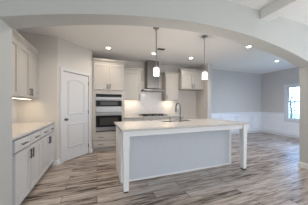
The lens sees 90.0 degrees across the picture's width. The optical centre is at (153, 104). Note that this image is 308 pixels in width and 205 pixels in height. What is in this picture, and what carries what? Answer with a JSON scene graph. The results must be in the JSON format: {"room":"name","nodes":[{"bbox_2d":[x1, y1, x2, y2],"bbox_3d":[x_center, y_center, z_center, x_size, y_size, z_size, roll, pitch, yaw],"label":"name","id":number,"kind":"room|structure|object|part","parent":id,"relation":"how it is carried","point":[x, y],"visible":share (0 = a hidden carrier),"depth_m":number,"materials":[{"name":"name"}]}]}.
{"room":"kitchen","nodes":[
{"label":"kitchen","id":0,"kind":"room"},
{"bbox_2d":[12,29,16,123],"bbox_3d":[-2.655,-0.091,2.765,0.100,2.743,3.130,0,0,-20],"label":"wall","id":1,"kind":"structure","parent":0,"point":[14,101],"depth_m":2.95,"materials":[{"name":"paint"}]},
{"bbox_2d":[12,29,20,96],"bbox_3d":[-2.055,-0.595,1.848,0.384,0.950,0.985,0,0,-20],"label":"upper cabinet","id":2,"kind":"object","parent":1,"relation":"attached to","point":[15,35],"visible":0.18,"depth_m":2.30,"materials":[{"name":"paint"}]},
{"bbox_3d":[-2.021,-0.545,2.153,0.044,0.819,0.426,0,0,-20],"label":"door","id":3,"kind":"part","parent":2,"relation":"part of","materials":[{"name":"paint"}]},
{"bbox_3d":[-1.901,-1.035,1.905,0.056,0.070,0.985,0,0,-20],"label":"crown moulding","id":4,"kind":"part","parent":2,"relation":"part of","materials":[{"name":"paint"}]},
{"bbox_2d":[12,36,40,98],"bbox_3d":[-2.375,-0.595,2.714,0.384,0.950,0.856,0,0,-20],"label":"upper cabinet","id":5,"kind":"object","parent":1,"relation":"attached to","point":[28,60],"visible":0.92,"depth_m":2.71,"materials":[{"name":"paint"}]},
{"bbox_3d":[-2.172,-0.545,2.561,0.044,0.819,0.418,0,0,-20],"label":"door","id":6,"kind":"part","parent":5,"relation":"part of","materials":[{"name":"paint"}]},
{"bbox_3d":[-2.222,-1.035,2.771,0.056,0.070,0.856,0,0,-20],"label":"crown moulding","id":7,"kind":"part","parent":5,"relation":"part of","materials":[{"name":"paint"}]},
{"bbox_3d":[-2.320,-0.545,2.963,0.044,0.819,0.418,0,0,-20],"label":"door","id":8,"kind":"part","parent":5,"relation":"part of","materials":[{"name":"paint"}]},
{"bbox_2d":[17,31,92,165],"bbox_3d":[-2.111,-0.091,3.796,0.545,2.743,1.868,0,0,27],"label":"wall","id":9,"kind":"structure","parent":0,"point":[56,52],"depth_m":3.25,"materials":[{"name":"paint"}]},
{"bbox_2d":[53,149,92,165],"bbox_3d":[-1.876,1.228,3.700,0.069,0.105,1.032,0,0,27],"label":"baseboard","id":10,"kind":"structure","parent":9,"relation":"attached to","point":[55,162],"depth_m":3.28,"materials":[{"name":"paint"}]},
{"bbox_2d":[60,67,90,163],"bbox_3d":[-1.857,0.227,3.722,0.108,2.107,0.854,0,0,23],"label":"door","id":11,"kind":"structure","parent":9,"relation":"in","point":[75,89],"depth_m":3.67,"materials":[{"name":"paint"}]},
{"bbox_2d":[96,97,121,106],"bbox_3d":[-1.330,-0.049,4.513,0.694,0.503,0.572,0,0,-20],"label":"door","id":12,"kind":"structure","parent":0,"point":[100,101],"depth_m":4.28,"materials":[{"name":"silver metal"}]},
{"bbox_2d":[0,0,307,204],"bbox_3d":[1.661,-0.115,2.571,9.700,2.790,0.230,0,0,-20],"label":"wall","id":13,"kind":"structure","parent":0,"point":[286,39],"depth_m":1.87,"materials":[{"name":"paint"}]},
{"bbox_2d":[231,130,307,168],"bbox_3d":[3.948,1.228,5.079,3.670,0.105,3.375,0,0,-20],"label":"baseboard","id":14,"kind":"structure","parent":13,"relation":"attached to","point":[300,164],"depth_m":6.47,"materials":[{"name":"paint"}]},
{"bbox_2d":[16,25,296,73],"bbox_3d":[1.510,-1.538,4.376,9.030,0.150,3.300,0,0,-20],"label":"ceiling","id":15,"kind":"structure","parent":0,"point":[126,42],"depth_m":3.92,"materials":[{"name":"paint"}]},
{"bbox_2d":[153,27,158,75],"bbox_3d":[0.043,-1.006,2.895,0.120,0.912,0.120,0,0,-20],"label":"pendant lamp","id":16,"kind":"object","parent":15,"relation":"hanging from","point":[156,69],"visible":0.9,"depth_m":2.87,"materials":[{"name":"white glass"}]},
{"bbox_3d":[0.043,-0.626,2.895,0.116,0.152,0.116,0,0,-20],"label":"lamp shade","id":17,"kind":"part","parent":16,"relation":"part of","materials":[{"name":"white glass"}]},
{"bbox_3d":[0.043,-1.089,2.895,0.018,0.698,0.018,0,0,-20],"label":"rod","id":18,"kind":"part","parent":16,"relation":"part of","materials":[{"name":"silver metal"}]},
{"bbox_2d":[202,35,207,79],"bbox_3d":[1.079,-1.006,3.278,0.120,0.912,0.120,0,0,-20],"label":"pendant lamp","id":19,"kind":"object","parent":15,"relation":"hanging from","point":[204,73],"visible":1,"depth_m":3.26,"materials":[{"name":"white glass"}]},
{"bbox_3d":[1.079,-1.089,3.278,0.018,0.698,0.018,0,0,-20],"label":"rod","id":20,"kind":"part","parent":19,"relation":"part of","materials":[{"name":"silver metal"}]},
{"bbox_3d":[1.079,-0.626,3.278,0.116,0.152,0.116,0,0,-20],"label":"lamp shade","id":21,"kind":"part","parent":19,"relation":"part of","materials":[{"name":"white glass"}]},
{"bbox_2d":[20,132,307,204],"bbox_3d":[2.056,1.330,1.577,9.950,0.100,8.930,0,0,-20],"label":"floor","id":22,"kind":"structure","parent":0,"point":[272,175],"depth_m":2.54,"materials":[{"name":"brown wood"}]},
{"bbox_2d":[12,130,40,204],"bbox_3d":[-1.923,0.830,1.909,0.655,0.898,1.009,0,0,-20],"label":"base cabinet","id":23,"kind":"object","parent":22,"relation":"on","point":[26,150],"visible":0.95,"depth_m":1.95,"materials":[{"name":"paint"}]},
{"bbox_3d":[-1.625,0.469,1.886,0.040,0.134,0.408,0,0,-20],"label":"drawer","id":24,"kind":"part","parent":23,"relation":"part of","materials":[{"name":"paint"}]},
{"bbox_3d":[-1.624,0.859,1.887,0.044,0.613,0.408,0,0,-20],"label":"door","id":25,"kind":"part","parent":23,"relation":"part of","materials":[{"name":"paint"}]},
{"bbox_2d":[12,122,54,140],"bbox_3d":[-2.085,0.365,2.294,0.639,0.030,1.844,0,0,-20],"label":"countertop","id":26,"kind":"structure","parent":23,"relation":"on","point":[19,130],"depth_m":2.40,"materials":[{"name":"stone"}]},
{"bbox_3d":[-1.771,0.469,2.280,0.040,0.134,0.408,0,0,-20],"label":"drawer","id":27,"kind":"part","parent":23,"relation":"part of","materials":[{"name":"paint"}]},
{"bbox_3d":[-1.769,0.859,2.281,0.044,0.613,0.408,0,0,-20],"label":"door","id":28,"kind":"part","parent":23,"relation":"part of","materials":[{"name":"paint"}]},
{"bbox_2d":[39,124,53,176],"bbox_3d":[-2.244,0.830,2.775,0.655,0.898,0.831,0,0,-20],"label":"base cabinet","id":29,"kind":"object","parent":22,"relation":"on","point":[47,133],"visible":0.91,"depth_m":2.81,"materials":[{"name":"paint"}]},
{"bbox_3d":[-1.917,0.469,2.674,0.040,0.134,0.404,0,0,-20],"label":"drawer","id":30,"kind":"part","parent":29,"relation":"part of","materials":[{"name":"paint"}]},
{"bbox_3d":[-1.915,0.859,2.675,0.044,0.613,0.404,0,0,-20],"label":"door","id":31,"kind":"part","parent":29,"relation":"part of","materials":[{"name":"paint"}]},
{"bbox_3d":[-2.061,0.469,3.064,0.040,0.134,0.404,0,0,-20],"label":"drawer","id":32,"kind":"part","parent":29,"relation":"part of","materials":[{"name":"paint"}]},
{"bbox_3d":[-2.059,0.859,3.065,0.044,0.613,0.404,0,0,-20],"label":"door","id":33,"kind":"part","parent":29,"relation":"part of","materials":[{"name":"paint"}]},
{"bbox_2d":[92,58,126,151],"bbox_3d":[-1.329,0.012,4.574,0.921,2.534,0.654,0,0,-20],"label":"tall cabinet","id":34,"kind":"object","parent":22,"relation":"on","point":[107,75],"visible":0.71,"depth_m":4.27,"materials":[{"name":"paint"}]},
{"bbox_3d":[-1.449,-0.780,4.238,0.392,0.720,0.044,0,0,-20],"label":"door","id":35,"kind":"part","parent":34,"relation":"part of","materials":[{"name":"paint"}]},
{"bbox_3d":[-1.261,1.067,4.310,0.805,0.175,0.040,0,0,-20],"label":"drawer","id":36,"kind":"part","parent":34,"relation":"part of","materials":[{"name":"paint"}]},
{"bbox_3d":[-1.261,0.881,4.310,0.805,0.173,0.040,0,0,-20],"label":"drawer","id":37,"kind":"part","parent":34,"relation":"part of","materials":[{"name":"paint"}]},
{"bbox_2d":[96,112,121,131],"bbox_3d":[-1.341,0.477,4.541,0.694,0.528,0.632,0,0,-20],"label":"wall oven","id":38,"kind":"object","parent":34,"relation":"in","point":[105,121],"visible":0.75,"depth_m":4.27,"materials":[{"name":"silver metal"}]},
{"bbox_3d":[-1.253,0.664,4.304,0.694,0.093,0.026,0,0,-20],"label":"trim","id":39,"kind":"part","parent":38,"relation":"part of","materials":[{"name":"silver metal"}]},
{"bbox_2d":[96,94,121,111],"bbox_3d":[-1.330,-0.049,4.513,0.694,0.503,0.572,0,0,-20],"label":"microwave oven","id":40,"kind":"object","parent":34,"relation":"in","point":[104,102],"visible":1,"depth_m":4.29,"materials":[{"name":"silver metal"}]},
{"bbox_3d":[-1.253,0.124,4.304,0.694,0.158,0.026,0,0,-20],"label":"trim","id":41,"kind":"part","parent":40,"relation":"part of","materials":[{"name":"silver metal"}]},
{"bbox_3d":[-1.253,-0.260,4.304,0.694,0.080,0.026,0,0,-20],"label":"control panel","id":42,"kind":"part","parent":40,"relation":"part of","materials":[{"name":"black glass"}]},
{"bbox_3d":[-1.312,-1.211,4.528,0.921,0.088,0.556,0,0,-20],"label":"crown moulding","id":43,"kind":"part","parent":34,"relation":"part of","materials":[{"name":"paint"}]},
{"bbox_3d":[-1.071,-0.780,4.378,0.392,0.720,0.044,0,0,-20],"label":"door","id":44,"kind":"part","parent":34,"relation":"part of","materials":[{"name":"paint"}]},
{"bbox_2d":[124,118,142,121],"bbox_3d":[-0.678,0.830,4.816,0.567,0.898,0.655,0,0,-20],"label":"base cabinet","id":45,"kind":"object","parent":22,"relation":"on","point":[125,119],"visible":0.2,"depth_m":4.54,"materials":[{"name":"paint"}]},
{"bbox_2d":[143,117,168,120],"bbox_3d":[-0.011,0.830,5.062,0.849,0.898,0.655,0,0,-20],"label":"base cabinet","id":46,"kind":"object","parent":22,"relation":"on","point":[148,118],"visible":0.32,"depth_m":4.79,"materials":[{"name":"paint"}]},
{"bbox_3d":[-0.116,0.469,4.734,0.413,0.134,0.040,0,0,-20],"label":"drawer","id":47,"kind":"part","parent":46,"relation":"part of","materials":[{"name":"paint"}]},
{"bbox_2d":[124,114,182,117],"bbox_3d":[-0.035,0.365,5.063,1.950,0.030,0.621,0,0,-20],"label":"countertop","id":48,"kind":"structure","parent":46,"relation":"on","point":[174,115],"depth_m":4.72,"materials":[{"name":"stone"}]},
{"bbox_2d":[139,113,167,115],"bbox_3d":[-0.023,0.325,5.088,0.860,0.049,0.500,0,0,-20],"label":"cooktop","id":49,"kind":"object","parent":48,"relation":"in","point":[161,114],"visible":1,"depth_m":4.96,"materials":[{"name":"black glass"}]},
{"bbox_2d":[169,116,182,119],"bbox_3d":[0.631,0.830,5.300,0.513,0.898,0.655,0,0,-20],"label":"base cabinet","id":50,"kind":"object","parent":22,"relation":"on","point":[171,118],"visible":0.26,"depth_m":5.00,"materials":[{"name":"paint"}]},
{"bbox_2d":[116,124,246,193],"bbox_3d":[0.519,0.831,3.126,2.443,0.899,1.064,0,0,-20],"label":"kitchen island","id":51,"kind":"object","parent":22,"relation":"on","point":[140,155],"visible":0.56,"depth_m":2.84,"materials":[{"name":"paint"}]},
{"bbox_3d":[-0.413,0.819,2.266,0.098,0.875,0.098,0,0,-20],"label":"leg","id":52,"kind":"part","parent":51,"relation":"part of","materials":[{"name":"white wood"}]},
{"bbox_3d":[0.563,0.831,2.930,2.364,0.899,0.014,0,0,-20],"label":"panel trim","id":53,"kind":"part","parent":51,"relation":"part of","materials":[{"name":"white wood"}]},
{"bbox_3d":[0.561,0.815,2.935,2.250,0.868,0.004,0,0,-20],"label":"panel","id":54,"kind":"part","parent":51,"relation":"part of","materials":[{"name":"paint"}]},
{"bbox_2d":[114,118,248,131],"bbox_3d":[0.520,0.365,3.111,2.485,0.030,1.085,0,0,-20],"label":"island countertop","id":55,"kind":"structure","parent":51,"relation":"on","point":[126,126],"depth_m":2.76,"materials":[{"name":"stone"}]},
{"bbox_2d":[175,103,183,121],"bbox_3d":[0.546,0.149,3.306,0.120,0.401,0.231,0,0,-20],"label":"faucet","id":56,"kind":"object","parent":55,"relation":"on","point":[180,118],"visible":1,"depth_m":3.21,"materials":[{"name":"silver metal"}]},
{"bbox_3d":[0.515,0.099,3.304,0.033,0.302,0.213,0,0,-20],"label":"spout","id":57,"kind":"part","parent":56,"relation":"part of","materials":[{"name":"silver metal"}]},
{"bbox_3d":[1.786,0.819,3.080,0.098,0.875,0.098,0,0,-20],"label":"leg","id":58,"kind":"part","parent":51,"relation":"part of","materials":[{"name":"white wood"}]},
{"bbox_2d":[93,57,260,118],"bbox_3d":[0.963,-0.091,5.853,9.030,2.743,0.150,0,0,-20],"label":"wall","id":59,"kind":"structure","parent":0,"point":[231,91],"depth_m":6.52,"materials":[{"name":"paint"}]},
{"bbox_2d":[124,67,142,100],"bbox_3d":[-0.702,-0.652,4.961,0.623,1.005,0.364,0,0,-20],"label":"upper cabinet","id":60,"kind":"object","parent":59,"relation":"attached to","point":[132,76],"visible":0.85,"depth_m":4.83,"materials":[{"name":"paint"}]},
{"bbox_3d":[-0.700,-1.120,4.957,0.623,0.070,0.355,0,0,-20],"label":"crown moulding","id":61,"kind":"part","parent":60,"relation":"part of","materials":[{"name":"paint"}]},
{"bbox_2d":[124,81,174,115],"bbox_3d":[-0.150,-0.235,5.357,1.942,1.169,0.008,0,0,-20],"label":"backsplash","id":62,"kind":"structure","parent":59,"relation":"attached to","point":[150,102],"depth_m":5.35,"materials":[{"name":"tile"}]},
{"bbox_2d":[141,60,165,91],"bbox_3d":[-0.052,-0.958,5.124,0.760,1.007,0.495,0,0,-20],"label":"range hood","id":63,"kind":"object","parent":59,"relation":"attached to","point":[151,82],"visible":0.96,"depth_m":5.04,"materials":[{"name":"silver metal"}]},
{"bbox_2d":[161,72,178,100],"bbox_3d":[0.555,-0.635,5.426,0.568,0.970,0.364,0,0,-20],"label":"upper cabinet","id":64,"kind":"object","parent":59,"relation":"attached to","point":[170,80],"visible":1,"depth_m":5.31,"materials":[{"name":"paint"}]},
{"bbox_3d":[0.556,-1.085,5.422,0.568,0.070,0.355,0,0,-20],"label":"crown moulding","id":65,"kind":"part","parent":64,"relation":"part of","materials":[{"name":"paint"}]},
{"bbox_3d":[0.625,-0.586,5.315,0.478,0.839,0.044,0,0,-20],"label":"door","id":66,"kind":"part","parent":64,"relation":"part of","materials":[{"name":"paint"}]},
{"bbox_2d":[176,68,203,90],"bbox_3d":[1.270,-0.895,5.610,1.003,0.690,0.514,0,0,-20],"label":"upper cabinet","id":67,"kind":"object","parent":59,"relation":"attached to","point":[189,79],"visible":0.96,"depth_m":5.39,"materials":[{"name":"paint"}]},
{"bbox_3d":[1.153,-0.846,5.351,0.444,0.559,0.044,0,0,-20],"label":"door","id":68,"kind":"part","parent":67,"relation":"part of","materials":[{"name":"paint"}]},
{"bbox_3d":[1.325,-1.205,5.461,1.003,0.070,0.196,0,0,-20],"label":"crown moulding","id":69,"kind":"part","parent":67,"relation":"part of","materials":[{"name":"paint"}]},
{"bbox_3d":[1.579,-0.846,5.508,0.444,0.559,0.044,0,0,-20],"label":"door","id":70,"kind":"part","parent":67,"relation":"part of","materials":[{"name":"paint"}]},
{"bbox_2d":[211,113,260,131],"bbox_3d":[3.443,0.765,6.688,3.500,0.830,0.005,0,0,-20],"label":"trim","id":71,"kind":"structure","parent":59,"relation":"attached to","point":[255,119],"depth_m":6.95,"materials":[{"name":"paint"}]},
{"bbox_2d":[211,112,283,114],"bbox_3d":[3.984,0.359,5.220,3.496,0.062,3.126,0,0,-20],"label":"trim","id":72,"kind":"structure","parent":59,"relation":"attached to","point":[236,112],"depth_m":6.81,"materials":[{"name":"paint"}]},
{"bbox_2d":[211,115,298,132],"bbox_3d":[4.019,0.770,5.340,3.345,0.620,2.925,0,0,-20],"label":"trim","id":73,"kind":"structure","parent":59,"relation":"attached to","point":[238,115],"depth_m":6.73,"materials":[{"name":"paint"}]},
{"bbox_2d":[196,63,210,118],"bbox_3d":[1.842,-0.091,5.747,0.155,2.743,0.660,0,0,-20],"label":"wall partition","id":74,"kind":"structure","parent":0,"point":[203,97],"depth_m":5.52,"materials":[{"name":"paint"}]},
{"bbox_2d":[227,0,307,24],"bbox_3d":[2.628,-1.570,0.029,9.950,0.120,5.629,0,0,-20],"label":"ceiling","id":75,"kind":"structure","parent":0,"point":[300,14],"depth_m":2.41,"materials":[{"name":"paint"}]},
{"bbox_2d":[260,0,307,21],"bbox_3d":[2.711,-1.438,0.001,0.205,0.144,5.319,0,0,-20],"label":"ceiling beam","id":76,"kind":"structure","parent":75,"relation":"attached to","point":[278,8],"depth_m":2.25,"materials":[{"name":"paint"}]},
{"bbox_2d":[261,67,298,112],"bbox_3d":[6.677,-0.115,3.207,0.150,2.790,8.780,0,0,-20],"label":"wall","id":77,"kind":"structure","parent":0,"point":[272,83],"depth_m":6.72,"materials":[{"name":"paint"}]},
{"bbox_2d":[261,113,298,135],"bbox_3d":[5.625,0.765,5.827,0.005,0.830,3.125,0,0,-20],"label":"trim","id":78,"kind":"structure","parent":77,"relation":"attached to","point":[274,122],"depth_m":6.64,"materials":[{"name":"paint"}]},
{"bbox_2d":[283,83,298,122],"bbox_3d":[5.794,-0.072,5.492,0.180,1.525,1.980,0,0,-20],"label":"window","id":79,"kind":"structure","parent":77,"relation":"in","point":[286,103],"depth_m":6.27,"materials":[{"name":"paint"}]},
{"bbox_3d":[5.629,0.215,5.907,0.035,0.730,0.881,0,0,-20],"label":"sash","id":80,"kind":"part","parent":79,"relation":"part of","materials":[{"name":"paint"}]},
{"bbox_3d":[5.665,-0.428,5.920,0.035,0.637,0.881,0,0,-20],"label":"sash","id":81,"kind":"part","parent":79,"relation":"part of","materials":[{"name":"glass"}]},
{"label":"outside","id":82,"kind":"structure","parent":0,"visible":0},
{"bbox_2d":[289,113,298,118],"bbox_3d":[20.679,1.830,12.985,32.200,0.100,50.000,0,0,-20],"label":"ground","id":83,"kind":"structure","parent":82,"point":[296,114],"depth_m":26.11,"materials":[{"name":"white plant"}]},
{"bbox_2d":[289,90,298,117],"bbox_3d":[14.315,-0.002,16.080,2.526,3.575,2.467,0,0,-20],"label":"tree","id":84,"kind":"object","parent":83,"relation":"on","point":[292,96],"visible":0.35,"depth_m":16.00,"materials":[{"name":"green plant"}]}
]}

